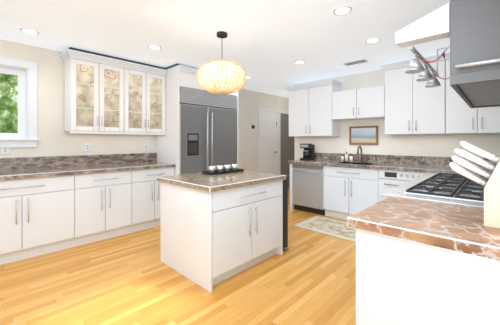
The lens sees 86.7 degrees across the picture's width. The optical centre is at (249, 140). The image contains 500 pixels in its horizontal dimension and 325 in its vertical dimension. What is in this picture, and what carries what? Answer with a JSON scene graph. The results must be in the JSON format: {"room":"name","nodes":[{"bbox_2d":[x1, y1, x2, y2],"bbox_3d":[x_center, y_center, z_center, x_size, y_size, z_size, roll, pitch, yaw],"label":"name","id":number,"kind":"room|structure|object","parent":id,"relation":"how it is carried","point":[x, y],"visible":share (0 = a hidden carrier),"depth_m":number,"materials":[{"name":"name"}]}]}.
{"room":"kitchen","nodes":[
{"label":"kitchen","id":0,"kind":"room"},
{"bbox_2d":[0,39,288,171],"bbox_3d":[-1.995,0.040,4.284,0.140,2.500,9.780,0,0,43],"label":"wall","id":1,"kind":"structure","parent":0,"point":[54,137],"depth_m":3.63,"materials":[{"name":"beige paint"}]},
{"bbox_2d":[1,148,8,153],"bbox_3d":[-2.933,0.100,3.177,0.009,0.115,0.075,0,0,43],"label":"electrical outlet","id":2,"kind":"object","parent":1,"relation":"attached to","point":[4,150],"visible":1,"depth_m":3.17,"materials":[{"name":"white plastic"}]},
{"bbox_2d":[0,57,39,147],"bbox_3d":[-3.144,-0.460,3.025,0.185,1.080,1.150,0,0,43],"label":"window","id":3,"kind":"structure","parent":1,"relation":"in","point":[25,135],"depth_m":3.33,"materials":[{"name":"white wood"}]},
{"bbox_2d":[84,143,89,150],"bbox_3d":[-2.337,0.090,3.810,0.009,0.115,0.075,0,0,43],"label":"electrical outlet","id":4,"kind":"object","parent":1,"relation":"attached to","point":[86,146],"visible":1,"depth_m":3.80,"materials":[{"name":"white plastic"}]},
{"bbox_2d":[64,55,131,133],"bbox_3d":[-2.160,-0.609,3.759,0.330,0.957,0.728,0,0,43],"label":"upper cabinet","id":5,"kind":"object","parent":1,"relation":"attached to","point":[105,94],"depth_m":3.60,"materials":[{"name":"white wood"}]},
{"bbox_2d":[132,67,165,134],"bbox_3d":[-1.750,-0.609,4.194,0.330,0.957,0.728,0,0,43],"label":"upper cabinet","id":6,"kind":"object","parent":1,"relation":"attached to","point":[148,87],"depth_m":4.13,"materials":[{"name":"white wood"}]},
{"bbox_2d":[259,108,293,186],"bbox_3d":[0.774,0.235,7.068,0.066,2.110,1.550,0,0,43],"label":"hall door","id":7,"kind":"structure","parent":1,"relation":"in","point":[276,148],"depth_m":6.99,"materials":[{"name":"white wood"}]},
{"bbox_2d":[0,187,355,324],"bbox_3d":[-0.325,1.340,2.710,4.730,0.100,9.780,0,0,43],"label":"floor","id":8,"kind":"structure","parent":0,"point":[308,277],"depth_m":2.32,"materials":[{"name":"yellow wood"}]},
{"bbox_2d":[0,169,75,264],"bbox_3d":[-2.653,0.848,3.036,0.605,0.885,0.960,0,0,43],"label":"base cabinet","id":9,"kind":"object","parent":8,"relation":"on","point":[49,204],"depth_m":2.92,"materials":[{"name":"white wood"}]},
{"bbox_2d":[68,165,131,245],"bbox_3d":[-2.090,0.848,3.633,0.605,0.885,0.680,0,0,43],"label":"base cabinet","id":10,"kind":"object","parent":8,"relation":"on","point":[103,196],"depth_m":3.41,"materials":[{"name":"white wood"}]},
{"bbox_2d":[120,165,175,231],"bbox_3d":[-1.629,0.848,4.122,0.605,0.885,0.666,0,0,43],"label":"base cabinet","id":11,"kind":"object","parent":8,"relation":"on","point":[145,186],"depth_m":3.84,"materials":[{"name":"white wood"}]},
{"bbox_2d":[156,63,237,174],"bbox_3d":[-0.881,0.042,4.799,0.766,2.496,1.333,0,0,43],"label":"fridge","id":12,"kind":"object","parent":8,"relation":"on","point":[201,135],"visible":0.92,"depth_m":4.35,"materials":[{"name":"grey metal"}]},
{"bbox_2d":[157,171,285,291],"bbox_3d":[-0.294,0.838,2.922,0.925,0.905,1.090,0,0,43],"label":"kitchen island","id":13,"kind":"object","parent":8,"relation":"on","point":[215,229],"visible":1,"depth_m":2.54,"materials":[{"name":"white wood"}]},
{"bbox_2d":[202,164,243,174],"bbox_3d":[-0.318,0.336,3.213,0.170,0.096,0.520,0,0,43],"label":"tray","id":14,"kind":"object","parent":13,"relation":"on","point":[221,170],"visible":1,"depth_m":3.14,"materials":[{"name":"black"}]},
{"bbox_2d":[283,176,288,250],"bbox_3d":[0.359,0.851,3.179,0.218,0.878,0.150,0,0,43],"label":"trash bin","id":15,"kind":"object","parent":8,"relation":"on","point":[285,215],"visible":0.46,"depth_m":3.15,"materials":[{"name":"black metal"}]},
{"bbox_2d":[293,216,355,241],"bbox_3d":[1.361,1.284,3.843,1.310,0.013,0.700,0,0,43],"label":"area rug","id":16,"kind":"object","parent":8,"relation":"on","point":[332,227],"visible":0.52,"depth_m":3.91,"materials":[{"name":"beige fabric"}]},
{"bbox_2d":[288,146,496,219],"bbox_3d":[2.030,0.687,4.179,3.023,1.207,0.664,0,0,43],"label":"base cabinet","id":17,"kind":"object","parent":8,"relation":"on","point":[330,184],"visible":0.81,"depth_m":4.32,"materials":[{"name":"painted wood"},{"name":"steel"}]},
{"bbox_2d":[300,143,314,160],"bbox_3d":[1.112,0.209,5.146,0.200,0.320,0.225,0,0,43],"label":"coffee maker","id":18,"kind":"object","parent":17,"relation":"on","point":[309,152],"visible":1,"depth_m":5.10,"materials":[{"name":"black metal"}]},
{"bbox_2d":[341,152,352,161],"bbox_3d":[1.753,0.281,4.805,0.215,0.176,0.078,0,0,43],"label":"soap bottles","id":19,"kind":"object","parent":17,"relation":"on","point":[346,157],"visible":0.98,"depth_m":4.78,"materials":[{"name":"beige"}]},
{"bbox_2d":[347,196,499,324],"bbox_3d":[0.950,0.830,1.314,0.670,0.920,0.695,0,0,43],"label":"base cabinet","id":20,"kind":"object","parent":8,"relation":"on","point":[421,262],"visible":1,"depth_m":1.12,"materials":[{"name":"white wood"}]},
{"bbox_2d":[449,141,499,227],"bbox_3d":[1.077,0.184,1.197,0.294,0.369,0.150,0,0,43],"label":"knife block","id":21,"kind":"object","parent":20,"relation":"on","point":[491,184],"visible":1,"depth_m":1.16,"materials":[{"name":"beige wood"}]},
{"bbox_2d":[381,173,487,207],"bbox_3d":[1.711,0.818,2.196,0.771,0.945,1.618,0,0,43],"label":"range","id":22,"kind":"object","parent":8,"relation":"on","point":[457,189],"visible":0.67,"depth_m":1.91,"materials":[{"name":"silver metal"}]},
{"bbox_2d":[431,170,481,175],"bbox_3d":[2.470,0.830,2.964,0.720,0.920,0.534,0,0,43],"label":"base cabinet","id":23,"kind":"object","parent":8,"relation":"on","point":[441,171],"visible":0.08,"depth_m":3.11,"materials":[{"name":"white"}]},
{"bbox_2d":[0,0,449,97],"bbox_3d":[-0.325,-1.260,2.710,4.730,0.100,9.780,0,0,43],"label":"ceiling","id":24,"kind":"structure","parent":0,"point":[265,44],"depth_m":2.96,"materials":[{"name":"white paint"}]},
{"bbox_2d":[20,28,39,34],"bbox_3d":[-2.421,-1.205,2.913,0.170,0.008,0.170,0,0,43],"label":"recessed light","id":25,"kind":"object","parent":24,"relation":"in","point":[29,31],"visible":0.94,"depth_m":2.90,"materials":[{"name":"white"}]},
{"bbox_2d":[148,45,161,49],"bbox_3d":[-1.226,-1.205,3.409,0.170,0.008,0.170,0,0,43],"label":"recessed light","id":26,"kind":"object","parent":24,"relation":"in","point":[155,47],"visible":0.98,"depth_m":3.40,"materials":[{"name":"white"}]},
{"bbox_2d":[196,31,246,93],"bbox_3d":[-0.315,-0.873,2.976,0.564,0.671,0.564,0,0,43],"label":"pendant light","id":27,"kind":"object","parent":24,"relation":"hanging from","point":[222,76],"visible":1,"depth_m":2.80,"materials":[{"name":"beige fabric"}]},
{"bbox_2d":[294,60,304,63],"bbox_3d":[0.764,-1.205,4.062,0.170,0.008,0.170,0,0,43],"label":"recessed light","id":28,"kind":"object","parent":24,"relation":"in","point":[299,62],"visible":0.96,"depth_m":4.05,"materials":[{"name":"white"}]},
{"bbox_2d":[333,6,351,14],"bbox_3d":[0.854,-1.205,2.452,0.170,0.008,0.170,0,0,43],"label":"recessed light","id":29,"kind":"object","parent":24,"relation":"in","point":[342,10],"visible":1,"depth_m":2.44,"materials":[{"name":"white"}]},
{"bbox_2d":[342,58,368,65],"bbox_3d":[1.613,-1.202,4.059,0.340,0.014,0.180,0,0,43],"label":"ceiling vent","id":30,"kind":"object","parent":24,"relation":"in","point":[364,60],"visible":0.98,"depth_m":4.03,"materials":[{"name":"white metal"}]},
{"bbox_2d":[365,37,379,42],"bbox_3d":[1.469,-1.205,3.178,0.170,0.008,0.170,0,0,43],"label":"recessed light","id":31,"kind":"object","parent":24,"relation":"in","point":[373,40],"visible":1,"depth_m":3.17,"materials":[{"name":"white"}]},
{"bbox_2d":[395,3,449,47],"bbox_3d":[1.139,-0.752,1.750,0.297,0.175,0.110,0,0,43],"label":"beam","id":32,"kind":"structure","parent":24,"relation":"attached to","point":[434,25],"depth_m":1.69,"materials":[{"name":"white"}]},
{"bbox_2d":[294,69,499,159],"bbox_3d":[2.199,0.040,4.564,3.320,2.500,0.120,0,0,43],"label":"wall","id":33,"kind":"structure","parent":0,"point":[441,145],"depth_m":4.46,"materials":[{"name":"beige paint"}]},
{"bbox_2d":[286,79,341,136],"bbox_3d":[1.218,-0.593,5.146,1.015,1.004,0.370,0,0,43],"label":"upper cabinet","id":34,"kind":"object","parent":33,"relation":"attached to","point":[310,109],"visible":0.98,"depth_m":4.97,"materials":[{"name":"white wood"}]},
{"bbox_2d":[332,85,384,120],"bbox_3d":[1.877,-0.625,4.528,0.863,0.490,0.365,0,0,43],"label":"upper cabinet","id":35,"kind":"object","parent":33,"relation":"attached to","point":[362,103],"visible":0.98,"depth_m":4.40,"materials":[{"name":"white wood"}]},
{"bbox_2d":[349,126,377,144],"bbox_3d":[1.990,-0.098,4.656,0.490,0.325,0.028,0,0,43],"label":"picture frame","id":36,"kind":"object","parent":33,"relation":"attached to","point":[363,135],"visible":1,"depth_m":4.65,"materials":[{"name":"brown wood"}]},
{"bbox_2d":[385,56,444,134],"bbox_3d":[2.485,-0.610,3.979,0.766,1.022,0.330,0,0,43],"label":"upper cabinet","id":37,"kind":"object","parent":33,"relation":"attached to","point":[413,106],"depth_m":3.87,"materials":[{"name":"white wood"}]},
{"bbox_2d":[445,56,499,133],"bbox_3d":[3.004,-0.610,3.490,0.660,1.022,0.330,0,0,43],"label":"upper cabinet","id":38,"kind":"object","parent":33,"relation":"attached to","point":[460,118],"depth_m":3.46,"materials":[{"name":"white wood"}]},
{"bbox_3d":[1.346,0.040,1.136,0.140,2.500,9.780,0,0,43],"label":"wall","id":39,"kind":"structure","parent":0,"visible":0},
{"bbox_2d":[450,0,499,107],"bbox_3d":[1.861,-0.773,2.045,0.345,0.866,1.630,0,0,43],"label":"range hood","id":40,"kind":"object","parent":39,"relation":"attached to","point":[474,53],"visible":1,"depth_m":1.54,"materials":[{"name":"metal"}]},
{"bbox_2d":[416,63,433,81],"bbox_3d":[1.445,-0.572,2.190,0.122,0.134,0.124,0,0,43],"label":"pendant light","id":41,"kind":"object","parent":40,"relation":"hanging from","point":[426,75],"visible":0.88,"depth_m":2.16,"materials":[{"name":"silver metal"}]},
{"bbox_2d":[405,48,447,73],"bbox_3d":[1.250,-0.572,1.886,0.254,0.134,0.124,0,0,43],"label":"pendant light","id":42,"kind":"object","parent":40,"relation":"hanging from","point":[415,66],"visible":1,"depth_m":1.90,"materials":[{"name":"silver metal"}]},
{"bbox_2d":[409,46,449,76],"bbox_3d":[1.572,-0.778,2.168,0.239,0.276,1.088,0,0,43],"label":"track rail","id":43,"kind":"object","parent":40,"relation":"attached to","point":[412,49],"visible":0.85,"depth_m":2.24,"materials":[{"name":"silver metal"}]},
{"bbox_2d":[425,72,448,87],"bbox_3d":[1.737,-0.572,2.403,0.254,0.134,0.124,0,0,43],"label":"pendant light","id":44,"kind":"object","parent":40,"relation":"hanging from","point":[434,82],"visible":0.83,"depth_m":2.42,"materials":[{"name":"silver metal"}]},
{"label":"outside","id":45,"kind":"structure","parent":0,"visible":0},
{"bbox_2d":[0,73,17,132],"bbox_3d":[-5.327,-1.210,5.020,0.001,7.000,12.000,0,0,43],"label":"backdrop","id":46,"kind":"structure","parent":45,"point":[8,103],"depth_m":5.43,"materials":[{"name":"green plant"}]}
]}

